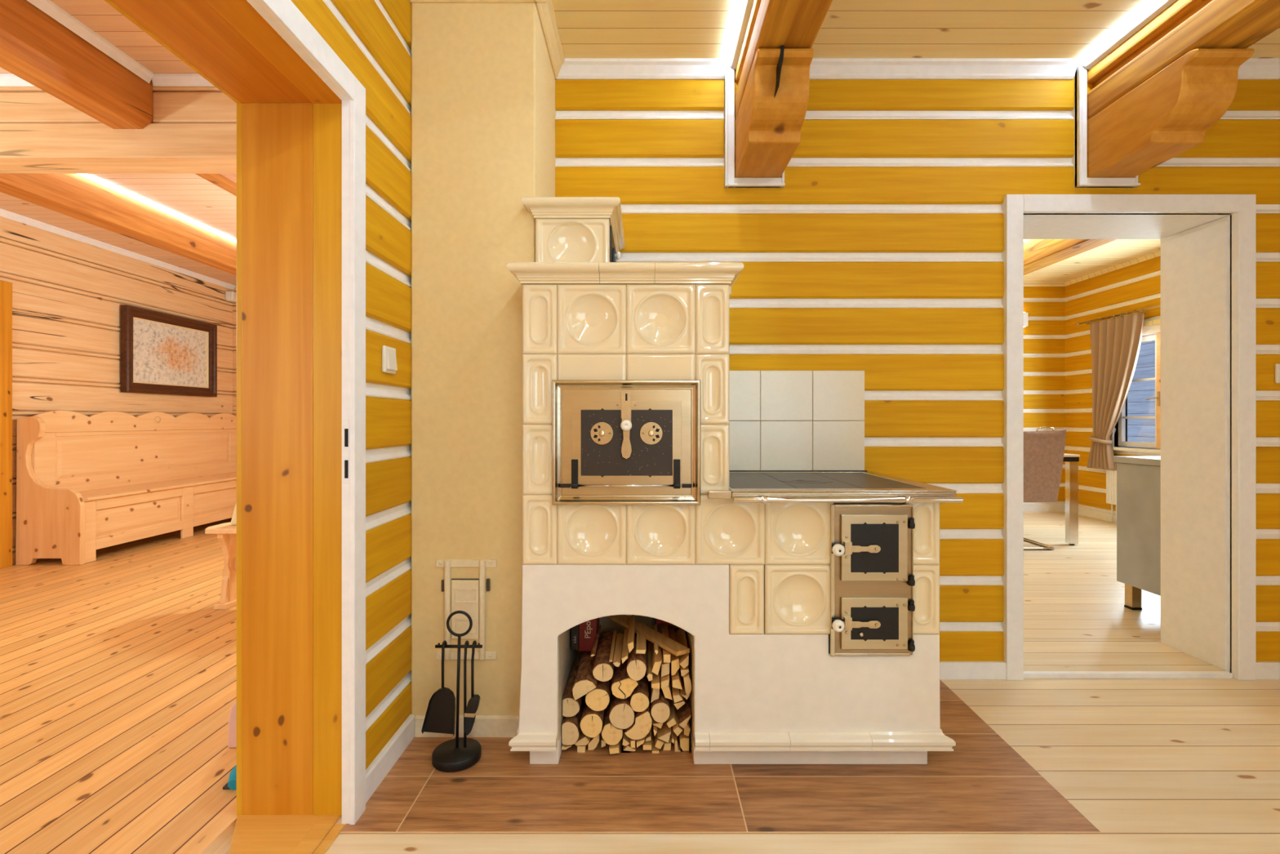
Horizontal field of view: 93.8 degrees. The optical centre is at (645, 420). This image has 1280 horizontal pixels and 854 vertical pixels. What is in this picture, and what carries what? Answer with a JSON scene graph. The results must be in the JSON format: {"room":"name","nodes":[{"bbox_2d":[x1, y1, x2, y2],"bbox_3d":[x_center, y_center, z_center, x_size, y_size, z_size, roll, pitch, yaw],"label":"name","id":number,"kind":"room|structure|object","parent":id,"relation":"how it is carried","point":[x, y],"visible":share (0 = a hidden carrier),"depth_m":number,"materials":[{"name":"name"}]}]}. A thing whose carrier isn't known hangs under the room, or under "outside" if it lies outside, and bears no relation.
{"room":"traditional dwelling","nodes":[
{"label":"traditional dwelling","id":0,"kind":"room"},
{"bbox_2d":[0,216,232,564],"bbox_3d":[-4.777,-0.235,2.650,0.127,2.630,8.700,0,0,0],"label":"wall","id":1,"kind":"structure","parent":0,"point":[68,295],"depth_m":5.02,"materials":[{"name":"wood"}]},
{"bbox_2d":[0,280,12,568],"bbox_3d":[-4.705,0.030,3.820,0.030,2.100,1.240,0,0,0],"label":"door","id":2,"kind":"structure","parent":1,"relation":"in","point":[6,287],"depth_m":4.39,"materials":[{"name":"brown wood"}]},
{"bbox_2d":[0,73,35,86],"bbox_3d":[-3.565,-1.518,2.675,2.310,0.045,0.030,0,0,0],"label":"trim","id":3,"kind":"structure","parent":1,"relation":"attached to","point":[6,79],"depth_m":2.67,"materials":[{"name":"white paint"}]},
{"bbox_2d":[0,208,235,289],"bbox_3d":[-4.702,-1.518,2.625,0.035,0.045,8.450,0,0,0],"label":"trim","id":4,"kind":"structure","parent":1,"relation":"attached to","point":[3,213],"depth_m":5.20,"materials":[{"name":"white paint"}]},
{"bbox_2d":[120,305,217,396],"bbox_3d":[-4.671,-0.645,5.935,0.065,0.780,1.130,0,0,0],"label":"framed painting","id":5,"kind":"object","parent":1,"relation":"attached to","point":[162,353],"visible":1,"depth_m":5.85,"materials":[{"name":"brown wood"}]},
{"bbox_2d":[0,0,236,285],"bbox_3d":[-2.925,-1.580,2.700,3.850,0.080,8.800,0,0,0],"label":"ceiling","id":6,"kind":"structure","parent":0,"point":[192,197],"depth_m":4.07,"materials":[{"name":"wood"}]},
{"bbox_2d":[26,0,153,83],"bbox_3d":[-2.198,-1.518,0.535,0.030,0.045,4.250,0,0,0],"label":"trim","id":7,"kind":"structure","parent":6,"relation":"attached to","point":[47,6],"depth_m":2.37,"materials":[{"name":"white paint"}]},
{"bbox_2d":[0,0,236,195],"bbox_3d":[-2.307,-1.421,2.630,0.187,0.227,8.440,0,0,0],"label":"ceiling beam","id":8,"kind":"structure","parent":6,"relation":"attached to","point":[35,47],"depth_m":2.35,"materials":[{"name":"wood"}]},
{"bbox_2d":[0,173,236,275],"bbox_3d":[-3.610,-1.421,2.630,0.180,0.227,8.440,0,0,0],"label":"ceiling beam","id":9,"kind":"structure","parent":6,"relation":"attached to","point":[76,196],"depth_m":4.04,"materials":[{"name":"wood"}]},
{"bbox_2d":[0,84,236,173],"bbox_3d":[-2.910,-1.359,2.780,3.620,0.359,0.180,0,0,0],"label":"tie beam","id":10,"kind":"structure","parent":6,"relation":"attached to","point":[192,130],"depth_m":2.69,"materials":[{"name":"wood"}]},
{"bbox_2d":[78,173,236,243],"bbox_3d":[-3.502,-1.533,4.865,0.025,0.016,3.930,0,0,0],"label":"light strip","id":11,"kind":"object","parent":6,"relation":"attached to","point":[88,176],"visible":0.44,"depth_m":4.25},
{"bbox_2d":[0,517,237,853],"bbox_3d":[-2.925,1.120,2.700,3.850,0.080,8.800,0,0,0],"label":"floor","id":12,"kind":"structure","parent":0,"point":[118,668],"depth_m":2.32,"materials":[{"name":"brown wood"}]},
{"bbox_2d":[15,410,236,564],"bbox_3d":[-4.447,0.500,5.649,0.504,1.160,2.366,0,0,0],"label":"bench","id":13,"kind":"object","parent":12,"relation":"on","point":[85,484],"visible":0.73,"depth_m":5.02,"materials":[{"name":"brown wood"}]},
{"bbox_2d":[204,522,236,608],"bbox_3d":[-2.040,0.848,3.530,0.980,0.465,0.260,0,0,0],"label":"bench","id":14,"kind":"object","parent":12,"relation":"on","point":[226,532],"visible":0.32,"depth_m":3.47,"materials":[{"name":"brown wood"}]},
{"bbox_2d":[227,699,236,747],"bbox_3d":[-1.257,0.988,2.080,0.240,0.185,0.220,0,0,0],"label":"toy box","id":15,"kind":"object","parent":12,"relation":"on","point":[232,731],"visible":0.12,"depth_m":1.97,"materials":[{"name":"pink plastic"}]},
{"bbox_2d":[151,73,214,86],"bbox_3d":[-1.650,-1.518,2.675,1.100,0.045,0.030,0,0,0],"label":"trim","id":16,"kind":"structure","parent":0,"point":[158,79],"depth_m":2.67,"materials":[{"name":"white paint"}]},
{"bbox_2d":[231,285,236,416],"bbox_3d":[-2.910,-0.235,6.907,3.820,2.630,0.127,0,0,0],"label":"wall","id":17,"kind":"structure","parent":0,"point":[234,304],"depth_m":6.85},
{"bbox_2d":[291,0,411,816],"bbox_3d":[-0.953,-0.210,0.055,0.300,2.580,4.950,0,0,0],"label":"wall","id":18,"kind":"structure","parent":0,"point":[372,38],"depth_m":1.86,"materials":[{"name":"wood"}]},
{"bbox_2d":[103,0,365,824],"bbox_3d":[-0.946,0.065,1.110,0.342,2.030,1.220,0,0,0],"label":"door frame","id":19,"kind":"structure","parent":18,"relation":"in","point":[301,110],"depth_m":1.63,"materials":[{"name":"brown wood"}]},
{"bbox_2d":[228,814,320,853],"bbox_3d":[-0.988,1.088,1.095,0.255,0.024,1.090,0,0,0],"label":"threshold","id":20,"kind":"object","parent":18,"relation":"attached to","point":[252,833],"depth_m":1.56,"materials":[{"name":"brown wood"}]},
{"bbox_2d":[291,814,345,853],"bbox_3d":[-0.830,1.087,1.092,0.083,0.026,1.086,0,0,-1],"label":"trim","id":21,"kind":"structure","parent":18,"relation":"attached to","point":[324,832],"depth_m":1.55,"materials":[{"name":"brown wood"}]},
{"bbox_2d":[382,345,397,373],"bbox_3d":[-0.793,-0.188,1.862,0.021,0.082,0.082,0,0,0],"label":"light switch","id":22,"kind":"object","parent":18,"relation":"attached to","point":[388,353],"visible":1,"depth_m":1.84,"materials":[{"name":"white plastic"}]},
{"bbox_2d":[365,714,414,803],"bbox_3d":[-0.794,1.041,1.853,0.017,0.078,0.385,0,0,0],"label":"baseboard","id":23,"kind":"structure","parent":18,"relation":"attached to","point":[388,757],"depth_m":1.84,"materials":[{"name":"white paint"}]},
{"bbox_2d":[411,3,555,717],"bbox_3d":[-0.591,-0.210,2.305,0.425,2.580,0.510,0,0,0],"label":"chimney","id":24,"kind":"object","parent":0,"point":[483,111],"depth_m":2.05,"materials":[{"name":"beige paint"}]},
{"bbox_2d":[435,559,497,659],"bbox_3d":[-0.612,0.646,2.042,0.207,0.341,0.024,0,0,0],"label":"door","id":25,"kind":"structure","parent":24,"relation":"in","point":[468,595],"depth_m":2.04,"materials":[{"name":"paint"}]},
{"bbox_2d":[414,714,519,737],"bbox_3d":[-0.582,1.043,2.043,0.407,0.074,0.013,0,0,0],"label":"baseboard","id":26,"kind":"structure","parent":24,"relation":"attached to","point":[484,725],"depth_m":2.04,"materials":[{"name":"paint"}]},
{"bbox_2d":[409,0,546,3],"bbox_3d":[-0.572,-1.459,2.027,0.463,0.062,0.045,0,0,0],"label":"trim","id":27,"kind":"structure","parent":24,"relation":"attached to","point":[411,1],"depth_m":2.04,"materials":[{"name":"beige paint"}]},
{"bbox_2d":[533,0,564,78],"bbox_3d":[-0.355,-1.459,2.260,0.045,0.062,0.500,0,0,0],"label":"trim","id":28,"kind":"structure","parent":24,"relation":"attached to","point":[545,11],"depth_m":2.26,"materials":[{"name":"beige paint"}]},
{"bbox_2d":[324,511,1279,853],"bbox_3d":[2.180,1.119,2.375,6.040,0.083,9.750,0,0,0],"label":"floor","id":29,"kind":"structure","parent":0,"point":[1156,766],"depth_m":1.77,"materials":[{"name":"brown wood"}]},
{"bbox_2d":[431,610,482,772],"bbox_3d":[-0.596,0.841,1.905,0.156,0.472,0.150,0,0,0],"label":"stand","id":30,"kind":"object","parent":29,"relation":"on","point":[451,755],"visible":1,"depth_m":1.90,"materials":[{"name":"black metal"}]},
{"bbox_2d":[421,640,455,735],"bbox_3d":[-0.649,0.843,1.893,0.103,0.289,0.044,0,0,0],"label":"shovel","id":31,"kind":"object","parent":30,"relation":"hanging from","point":[440,716],"visible":1,"depth_m":1.88,"materials":[{"name":"black metal"}]},
{"bbox_2d":[463,640,469,747],"bbox_3d":[-0.567,0.863,1.899,0.010,0.331,0.032,0,0,0],"label":"poker","id":32,"kind":"object","parent":30,"relation":"hanging from","point":[467,642],"visible":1,"depth_m":1.88,"materials":[{"name":"black metal"}]},
{"bbox_2d":[464,640,479,735],"bbox_3d":[-0.544,0.842,1.893,0.044,0.288,0.045,0,0,0],"label":"brush","id":33,"kind":"object","parent":30,"relation":"hanging from","point":[473,704],"visible":1,"depth_m":1.87,"materials":[{"name":"black metal"}]},
{"bbox_2d":[561,743,571,750],"bbox_3d":[-0.254,1.054,2.073,0.032,0.012,0.291,0,0,0],"label":"log","id":34,"kind":"object","parent":29,"relation":"on","point":[563,746],"visible":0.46,"depth_m":1.93,"materials":[{"name":"brown wood"}]},
{"bbox_2d":[561,693,586,745],"bbox_3d":[-0.242,1.009,2.078,0.056,0.075,0.300,0,0,0],"label":"log","id":35,"kind":"object","parent":34,"relation":"on","point":[571,727],"visible":0.62,"depth_m":1.93,"materials":[{"name":"brown wood"}]},
{"bbox_2d":[562,661,582,716],"bbox_3d":[-0.242,0.932,2.094,0.056,0.062,0.301,0,0,0],"label":"log","id":36,"kind":"object","parent":35,"relation":"on","point":[571,707],"visible":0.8,"depth_m":1.95,"materials":[{"name":"brown wood"}]},
{"bbox_2d":[572,651,597,700],"bbox_3d":[-0.197,0.868,2.071,0.078,0.066,0.290,0,0,0],"label":"log","id":37,"kind":"object","parent":36,"relation":"on","point":[584,682],"visible":0.79,"depth_m":1.96,"materials":[{"name":"brown wood"}]},
{"bbox_2d":[570,617,599,651],"bbox_3d":[-0.219,0.751,2.189,0.094,0.142,0.121,0,0,0],"label":"pack","id":38,"kind":"object","parent":37,"relation":"on","point":[583,634],"visible":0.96,"depth_m":2.13},
{"bbox_2d":[577,745,586,752],"bbox_3d":[-0.209,1.067,2.090,0.026,0.019,0.297,0,0,0],"label":"log","id":39,"kind":"object","parent":29,"relation":"on","point":[580,748],"visible":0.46,"depth_m":1.94,"materials":[{"name":"brown wood"}]},
{"bbox_2d":[573,728,590,745],"bbox_3d":[-0.207,1.041,2.074,0.051,0.029,0.261,0,0,0],"label":"log","id":40,"kind":"object","parent":39,"relation":"on","point":[583,740],"visible":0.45,"depth_m":1.94,"materials":[{"name":"brown wood"}]},
{"bbox_2d":[579,701,604,737],"bbox_3d":[-0.174,0.983,2.075,0.072,0.076,0.301,0,0,0],"label":"log","id":41,"kind":"object","parent":40,"relation":"on","point":[591,722],"visible":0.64,"depth_m":1.93,"materials":[{"name":"brown wood"}]},
{"bbox_2d":[585,677,612,711],"bbox_3d":[-0.155,0.907,2.090,0.079,0.072,0.301,0,0,0],"label":"log","id":42,"kind":"object","parent":41,"relation":"on","point":[597,699],"visible":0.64,"depth_m":1.94,"materials":[{"name":"brown wood"}]},
{"bbox_2d":[592,631,616,681],"bbox_3d":[-0.138,0.817,2.089,0.067,0.059,0.301,0,0,0],"label":"log","id":43,"kind":"object","parent":42,"relation":"on","point":[602,671],"visible":0.85,"depth_m":1.98,"materials":[{"name":"brown wood"}]},
{"bbox_2d":[608,741,620,754],"bbox_3d":[-0.100,1.064,2.060,0.034,0.020,0.264,0,0,0],"label":"log","id":44,"kind":"object","parent":29,"relation":"on","point":[615,748],"visible":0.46,"depth_m":1.93,"materials":[{"name":"brown wood"}]},
{"bbox_2d":[601,688,622,745],"bbox_3d":[-0.108,1.016,2.087,0.069,0.071,0.301,0,0,0],"label":"log","id":45,"kind":"object","parent":44,"relation":"on","point":[611,735],"visible":0.58,"depth_m":1.94,"materials":[{"name":"brown wood"}]},
{"bbox_2d":[608,693,634,728],"bbox_3d":[-0.076,0.957,2.083,0.082,0.082,0.301,0,0,0],"label":"log","id":46,"kind":"object","parent":45,"relation":"on","point":[621,715],"visible":0.59,"depth_m":1.93,"materials":[{"name":"brown wood"}]},
{"bbox_2d":[611,647,638,698],"bbox_3d":[-0.067,0.868,2.081,0.088,0.068,0.291,0,0,0],"label":"log","id":47,"kind":"object","parent":46,"relation":"on","point":[622,686],"visible":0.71,"depth_m":1.94,"materials":[{"name":"brown wood"}]},
{"bbox_2d":[613,632,623,666],"bbox_3d":[-0.092,0.783,2.055,0.024,0.016,0.263,0,0,0],"label":"log","id":48,"kind":"object","parent":47,"relation":"on","point":[618,648],"visible":1,"depth_m":2.03,"materials":[{"name":"brown wood"}]},
{"bbox_2d":[626,632,646,680],"bbox_3d":[-0.029,0.803,2.074,0.063,0.068,0.301,0,0,0],"label":"log","id":49,"kind":"object","parent":47,"relation":"on","point":[636,662],"visible":0.71,"depth_m":1.92,"materials":[{"name":"brown wood"}]},
{"bbox_2d":[621,728,630,752],"bbox_3d":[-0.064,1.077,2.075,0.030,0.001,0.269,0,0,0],"label":"log","id":50,"kind":"object","parent":29,"relation":"on","point":[622,746],"visible":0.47,"depth_m":1.95,"materials":[{"name":"brown wood"}]},
{"bbox_2d":[622,738,635,751],"bbox_3d":[-0.052,1.065,2.083,0.041,0.019,0.279,0,0,0],"label":"log","id":51,"kind":"object","parent":50,"relation":"on","point":[628,748],"visible":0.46,"depth_m":1.94,"materials":[{"name":"brown wood"}]},
{"bbox_2d":[630,738,635,747],"bbox_3d":[-0.041,1.043,2.074,0.015,0.023,0.291,0,0,0],"label":"log","id":52,"kind":"object","parent":51,"relation":"on","point":[632,741],"visible":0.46,"depth_m":1.93,"materials":[{"name":"brown wood"}]},
{"bbox_2d":[624,680,652,739],"bbox_3d":[-0.023,0.982,2.070,0.089,0.091,0.290,0,0,0],"label":"log","id":53,"kind":"object","parent":52,"relation":"on","point":[641,726],"visible":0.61,"depth_m":1.93,"materials":[{"name":"brown wood"}]},
{"bbox_2d":[630,670,648,711],"bbox_3d":[-0.018,0.911,2.085,0.061,0.062,0.300,0,0,0],"label":"log","id":54,"kind":"object","parent":53,"relation":"on","point":[639,697],"visible":0.62,"depth_m":1.94,"materials":[{"name":"brown wood"}]},
{"bbox_2d":[662,737,671,750],"bbox_3d":[0.070,1.065,2.087,0.026,0.023,0.264,0,0,0],"label":"log","id":55,"kind":"object","parent":29,"relation":"on","point":[666,746],"visible":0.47,"depth_m":1.95,"materials":[{"name":"brown wood"}]},
{"bbox_2d":[657,720,671,742],"bbox_3d":[0.062,1.026,2.079,0.044,0.036,0.279,0,0,0],"label":"log","id":56,"kind":"object","parent":55,"relation":"on","point":[664,733],"visible":0.48,"depth_m":1.96,"materials":[{"name":"brown wood"}]},
{"bbox_2d":[652,717,662,728],"bbox_3d":[0.041,0.993,2.081,0.035,0.019,0.265,0,0,0],"label":"log","id":57,"kind":"object","parent":56,"relation":"on","point":[655,723],"visible":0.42,"depth_m":1.95,"materials":[{"name":"brown wood"}]},
{"bbox_2d":[650,671,670,723],"bbox_3d":[0.048,0.940,2.075,0.061,0.066,0.300,0,0,0],"label":"log","id":58,"kind":"object","parent":57,"relation":"on","point":[660,708],"visible":0.62,"depth_m":1.93,"materials":[{"name":"brown wood"}]},
{"bbox_2d":[649,680,659,702],"bbox_3d":[0.032,0.894,2.099,0.030,0.053,0.300,0,0,0],"label":"log","id":59,"kind":"object","parent":58,"relation":"on","point":[655,692],"visible":0.4,"depth_m":1.95,"materials":[{"name":"brown wood"}]},
{"bbox_2d":[651,670,659,688],"bbox_3d":[0.033,0.853,2.053,0.027,0.019,0.256,0,0,0],"label":"log","id":60,"kind":"object","parent":59,"relation":"on","point":[655,678],"visible":0.53,"depth_m":1.94,"materials":[{"name":"brown wood"}]},
{"bbox_2d":[650,629,662,675],"bbox_3d":[0.036,0.797,2.072,0.034,0.047,0.294,0,0,0],"label":"log","id":61,"kind":"object","parent":60,"relation":"on","point":[656,660],"visible":0.69,"depth_m":1.96,"materials":[{"name":"brown wood"}]},
{"bbox_2d":[679,728,688,751],"bbox_3d":[0.128,1.055,2.090,0.031,0.042,0.279,0,0,0],"label":"log","id":62,"kind":"object","parent":29,"relation":"on","point":[683,739],"visible":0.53,"depth_m":1.95,"materials":[{"name":"brown wood"}]},
{"bbox_2d":[683,720,690,736],"bbox_3d":[0.136,1.006,2.089,0.021,0.042,0.283,0,0,0],"label":"log","id":63,"kind":"object","parent":62,"relation":"on","point":[686,731],"visible":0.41,"depth_m":1.95,"materials":[{"name":"brown wood"}]},
{"bbox_2d":[676,697,691,728],"bbox_3d":[0.128,0.971,2.072,0.042,0.045,0.288,0,0,0],"label":"log","id":64,"kind":"object","parent":63,"relation":"on","point":[684,713],"visible":0.6,"depth_m":1.97,"materials":[{"name":"brown wood"}]},
{"bbox_2d":[671,682,684,709],"bbox_3d":[0.110,0.922,2.087,0.038,0.028,0.297,0,0,0],"label":"log","id":65,"kind":"object","parent":64,"relation":"on","point":[677,704],"visible":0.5,"depth_m":1.94,"materials":[{"name":"brown wood"}]},
{"bbox_2d":[679,664,690,699],"bbox_3d":[0.130,0.892,2.067,0.032,0.021,0.264,0,0,0],"label":"log","id":66,"kind":"object","parent":65,"relation":"on","point":[682,691],"visible":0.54,"depth_m":1.97,"materials":[{"name":"brown wood"}]},
{"bbox_2d":[670,667,682,689],"bbox_3d":[0.103,0.851,2.065,0.033,0.033,0.273,0,0,0],"label":"log","id":67,"kind":"object","parent":66,"relation":"on","point":[676,678],"visible":0.56,"depth_m":1.94,"materials":[{"name":"brown wood"}]},
{"bbox_2d":[667,627,679,675],"bbox_3d":[0.098,0.803,2.096,0.028,0.056,0.294,0,0,0],"label":"log","id":68,"kind":"object","parent":67,"relation":"on","point":[674,661],"visible":0.68,"depth_m":1.96,"materials":[{"name":"brown wood"}]},
{"bbox_2d":[683,671,691,695],"bbox_3d":[0.135,0.853,2.065,0.026,0.064,0.283,0,0,0],"label":"log","id":69,"kind":"object","parent":66,"relation":"on","point":[687,683],"visible":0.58,"depth_m":1.92,"materials":[{"name":"brown wood"}]},
{"bbox_2d":[680,665,688,675],"bbox_3d":[0.128,0.816,2.070,0.027,0.023,0.271,0,0,0],"label":"log","id":70,"kind":"object","parent":69,"relation":"on","point":[683,671],"visible":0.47,"depth_m":1.94,"materials":[{"name":"brown wood"}]},
{"bbox_2d":[675,627,688,668],"bbox_3d":[0.125,0.779,2.079,0.031,0.046,0.293,0,0,0],"label":"log","id":71,"kind":"object","parent":70,"relation":"on","point":[680,635],"visible":0.77,"depth_m":2.06,"materials":[{"name":"brown wood"}]},
{"bbox_2d":[608,614,689,656],"bbox_3d":[0.002,0.744,2.105,0.051,0.013,0.440,0,0,-33],"label":"firewood","id":72,"kind":"object","parent":71,"relation":"on","point":[664,642],"visible":0.8,"depth_m":2.04,"materials":[{"name":"brown wood"}]},
{"bbox_2d":[506,196,963,764],"bbox_3d":[0.262,0.167,2.142,1.366,1.825,0.726,0,0,0],"label":"stove","id":73,"kind":"object","parent":29,"relation":"on","point":[806,603],"visible":1,"depth_m":1.85,"materials":[{"name":"ceramic"}]},
{"bbox_2d":[551,379,701,505],"bbox_3d":[-0.058,0.068,1.849,0.457,0.384,0.101,0,0,0],"label":"oven","id":74,"kind":"object","parent":73,"relation":"in","point":[615,442],"depth_m":1.84,"materials":[{"name":"metal"}]},
{"bbox_2d":[1023,426,1066,550],"bbox_3d":[3.211,0.565,5.196,0.463,1.029,0.632,0,0,0],"label":"dining chair","id":75,"kind":"object","parent":29,"relation":"on","point":[1043,451],"visible":0.6,"depth_m":4.92,"materials":[{"name":"grey fabric"}]},
{"bbox_2d":[1062,453,1079,545],"bbox_3d":[2.825,0.688,5.635,1.851,0.785,0.930,0,0,0],"label":"dining table","id":76,"kind":"object","parent":29,"relation":"on","point":[1071,460],"visible":0.24,"depth_m":5.17,"materials":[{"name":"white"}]},
{"bbox_2d":[1112,456,1160,609],"bbox_3d":[3.031,0.644,3.221,0.598,0.872,0.562,0,0,0],"label":"base cabinet","id":77,"kind":"object","parent":29,"relation":"on","point":[1138,477],"visible":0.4,"depth_m":3.34,"materials":[{"name":"grey wood"}]},
{"bbox_2d":[1112,456,1160,466],"bbox_3d":[3.031,0.226,3.221,0.598,0.035,0.562,0,0,0],"label":"countertop","id":78,"kind":"structure","parent":77,"relation":"on","point":[1148,460],"depth_m":3.35,"materials":[{"name":"grey metal"}]},
{"bbox_2d":[551,0,1279,60],"bbox_3d":[1.225,-1.530,0.050,4.450,0.080,5.100,0,0,0],"label":"ceiling","id":79,"kind":"structure","parent":0,"point":[588,28],"depth_m":2.27,"materials":[{"name":"wood"}]},
{"bbox_2d":[734,0,832,119],"bbox_3d":[0.470,-1.371,0.075,0.190,0.231,4.930,0,0,0],"label":"ceiling beam","id":80,"kind":"structure","parent":79,"relation":"attached to","point":[771,24],"depth_m":1.94,"materials":[{"name":"brown wood"}]},
{"bbox_2d":[1087,0,1279,119],"bbox_3d":[1.940,-1.371,0.075,0.195,0.231,4.930,0,0,0],"label":"ceiling beam","id":81,"kind":"structure","parent":79,"relation":"attached to","point":[1184,26],"depth_m":2.09,"materials":[{"name":"brown wood"}]},
{"bbox_2d":[555,77,1279,661],"bbox_3d":[1.310,-0.210,2.680,4.220,2.580,0.340,0,0,0],"label":"wall","id":82,"kind":"structure","parent":0,"point":[878,252],"depth_m":2.51,"materials":[{"name":"wood"}]},
{"bbox_2d":[555,57,725,79],"bbox_3d":[-0.024,-1.459,2.487,0.709,0.062,0.045,0,0,0],"label":"trim","id":83,"kind":"structure","parent":82,"relation":"attached to","point":[571,68],"depth_m":2.48,"materials":[{"name":"white paint"}]},
{"bbox_2d":[727,0,753,69],"bbox_3d":[0.468,-1.472,0.055,0.254,0.035,4.870,0,0,0],"label":"trim","id":84,"kind":"structure","parent":82,"relation":"attached to","point":[745,7],"depth_m":2.26,"materials":[{"name":"white paint"}]},
{"bbox_2d":[724,61,785,187],"bbox_3d":[0.455,-1.232,2.510,0.249,0.516,0.060,0,0,0],"label":"trim","id":85,"kind":"structure","parent":82,"relation":"attached to","point":[730,181],"depth_m":2.49,"materials":[{"name":"white paint"}]},
{"bbox_2d":[734,45,813,177],"bbox_3d":[0.470,-1.133,2.269,0.190,0.241,0.542,0,0,0],"label":"corbel","id":86,"kind":"object","parent":82,"relation":"attached to","point":[771,117],"visible":0.91,"depth_m":2.12,"materials":[{"name":"brown wood"}]},
{"bbox_2d":[728,370,864,470],"bbox_3d":[0.588,0.001,2.514,0.652,0.418,0.032,0,0,0],"label":"tile backsplash","id":87,"kind":"structure","parent":82,"relation":"attached to","point":[779,420],"depth_m":2.50,"materials":[{"name":"tile"}]},
{"bbox_2d":[809,57,1079,79],"bbox_3d":[1.194,-1.459,2.487,1.188,0.062,0.045,0,0,0],"label":"trim","id":88,"kind":"structure","parent":82,"relation":"attached to","point":[820,68],"depth_m":2.48,"materials":[{"name":"white paint"}]},
{"bbox_2d":[1071,62,1140,187],"bbox_3d":[1.924,-1.232,2.510,0.254,0.516,0.060,0,0,0],"label":"trim","id":89,"kind":"structure","parent":82,"relation":"attached to","point":[1079,113],"depth_m":2.49,"materials":[{"name":"white paint"}]},
{"bbox_2d":[939,661,1279,679],"bbox_3d":[2.165,1.045,2.517,2.470,0.070,0.046,0,0,0],"label":"baseboard","id":90,"kind":"structure","parent":82,"relation":"attached to","point":[948,669],"depth_m":2.49,"materials":[{"name":"white paint"}]},
{"bbox_2d":[1080,0,1176,69],"bbox_3d":[1.938,-1.472,0.055,0.259,0.035,4.870,0,0,0],"label":"light strip","id":91,"kind":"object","parent":82,"relation":"attached to","point":[1158,6],"depth_m":2.27,"materials":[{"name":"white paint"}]},
{"bbox_2d":[1001,194,1256,679],"bbox_3d":[2.019,0.070,2.684,1.036,2.020,0.392,0,0,0],"label":"door frame","id":92,"kind":"structure","parent":82,"relation":"in","point":[1208,270],"depth_m":2.55,"materials":[{"name":"white paint"}]},
{"bbox_2d":[1087,48,1254,177],"bbox_3d":[1.940,-1.133,2.271,0.195,0.241,0.539,0,0,0],"label":"corbel","id":93,"kind":"object","parent":82,"relation":"attached to","point":[1170,113],"visible":0.9,"depth_m":2.18,"materials":[{"name":"brown wood"}]},
{"bbox_2d":[1237,57,1279,79],"bbox_3d":[2.735,-1.459,2.487,1.330,0.062,0.045,0,0,0],"label":"trim","id":94,"kind":"structure","parent":82,"relation":"attached to","point":[1253,68],"depth_m":2.48,"materials":[{"name":"white paint"}]},
{"bbox_2d":[1023,286,1065,504],"bbox_3d":[2.975,-0.275,7.150,4.050,2.710,0.100,0,0,0],"label":"wall","id":95,"kind":"structure","parent":0,"point":[1044,336],"depth_m":7.10,"materials":[{"name":"wood"}]},
{"bbox_2d":[1023,236,1166,282],"bbox_3d":[3.025,-1.670,4.925,4.150,0.080,4.650,0,0,0],"label":"ceiling","id":96,"kind":"structure","parent":0,"point":[1117,251],"depth_m":6.09,"materials":[{"name":"wood"}]},
{"bbox_2d":[1023,239,1116,275],"bbox_3d":[3.470,-1.498,4.995,0.220,0.256,4.250,0,0,0],"label":"ceiling beam","id":97,"kind":"structure","parent":96,"relation":"attached to","point":[1038,254],"depth_m":5.01,"materials":[{"name":"brown wood"}]},
{"bbox_2d":[1064,255,1160,514],"bbox_3d":[5.040,-0.275,4.900,0.140,2.710,4.600,0,0,0],"label":"wall","id":98,"kind":"structure","parent":0,"point":[1135,286],"depth_m":6.71,"materials":[{"name":"wood"}]},
{"bbox_2d":[1023,504,1115,523],"bbox_3d":[2.995,1.038,4.990,3.990,0.085,4.260,0,0,0],"label":"baseboard","id":99,"kind":"structure","parent":98,"relation":"attached to","point":[1100,515],"depth_m":7.08,"materials":[{"name":"white paint"}]},
{"bbox_2d":[1106,462,1116,524],"bbox_3d":[4.934,0.764,5.741,0.068,0.632,1.281,0,0,0],"label":"radiator","id":100,"kind":"object","parent":98,"relation":"attached to","point":[1111,475],"visible":0.12,"depth_m":6.30,"materials":[{"name":"white paint"}]},
{"bbox_2d":[1064,250,1160,286],"bbox_3d":[4.955,-1.607,4.980,0.030,0.045,4.240,0,0,0],"label":"trim","id":101,"kind":"structure","parent":98,"relation":"attached to","point":[1156,254],"depth_m":6.31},
{"bbox_2d":[1075,304,1160,325],"bbox_3d":[4.918,-1.084,5.745,0.135,0.043,2.090,0,0,0],"label":"curtain rod","id":102,"kind":"object","parent":98,"relation":"attached to","point":[1159,305],"visible":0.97,"depth_m":6.17,"materials":[{"name":"gold metal"}]},
{"bbox_2d":[1086,311,1144,471],"bbox_3d":[4.870,-0.271,6.228,0.144,1.584,0.735,0,0,0],"label":"curtain","id":103,"kind":"object","parent":102,"relation":"hanging from","point":[1115,343],"visible":1,"depth_m":6.26,"materials":[{"name":"fabric"}]},
{"bbox_2d":[1109,319,1160,453],"bbox_3d":[5.005,-0.333,5.675,0.210,1.285,1.530,0,0,0],"label":"window","id":104,"kind":"structure","parent":98,"relation":"in","point":[1151,329],"depth_m":5.89,"materials":[{"name":"white paint"}]},
{"label":"outside","id":105,"kind":"structure","parent":0,"visible":0},
{"bbox_3d":[9.600,1.530,9.000,8.800,0.100,18.000,0,0,0],"label":"ground","id":106,"kind":"structure","parent":105,"visible":0},
{"bbox_2d":[1127,340,1155,448],"bbox_3d":[8.750,-0.620,8.500,0.900,4.200,13.400,0,0,0],"label":"shed","id":107,"kind":"object","parent":106,"relation":"on","point":[1143,430],"visible":0.02,"depth_m":10.35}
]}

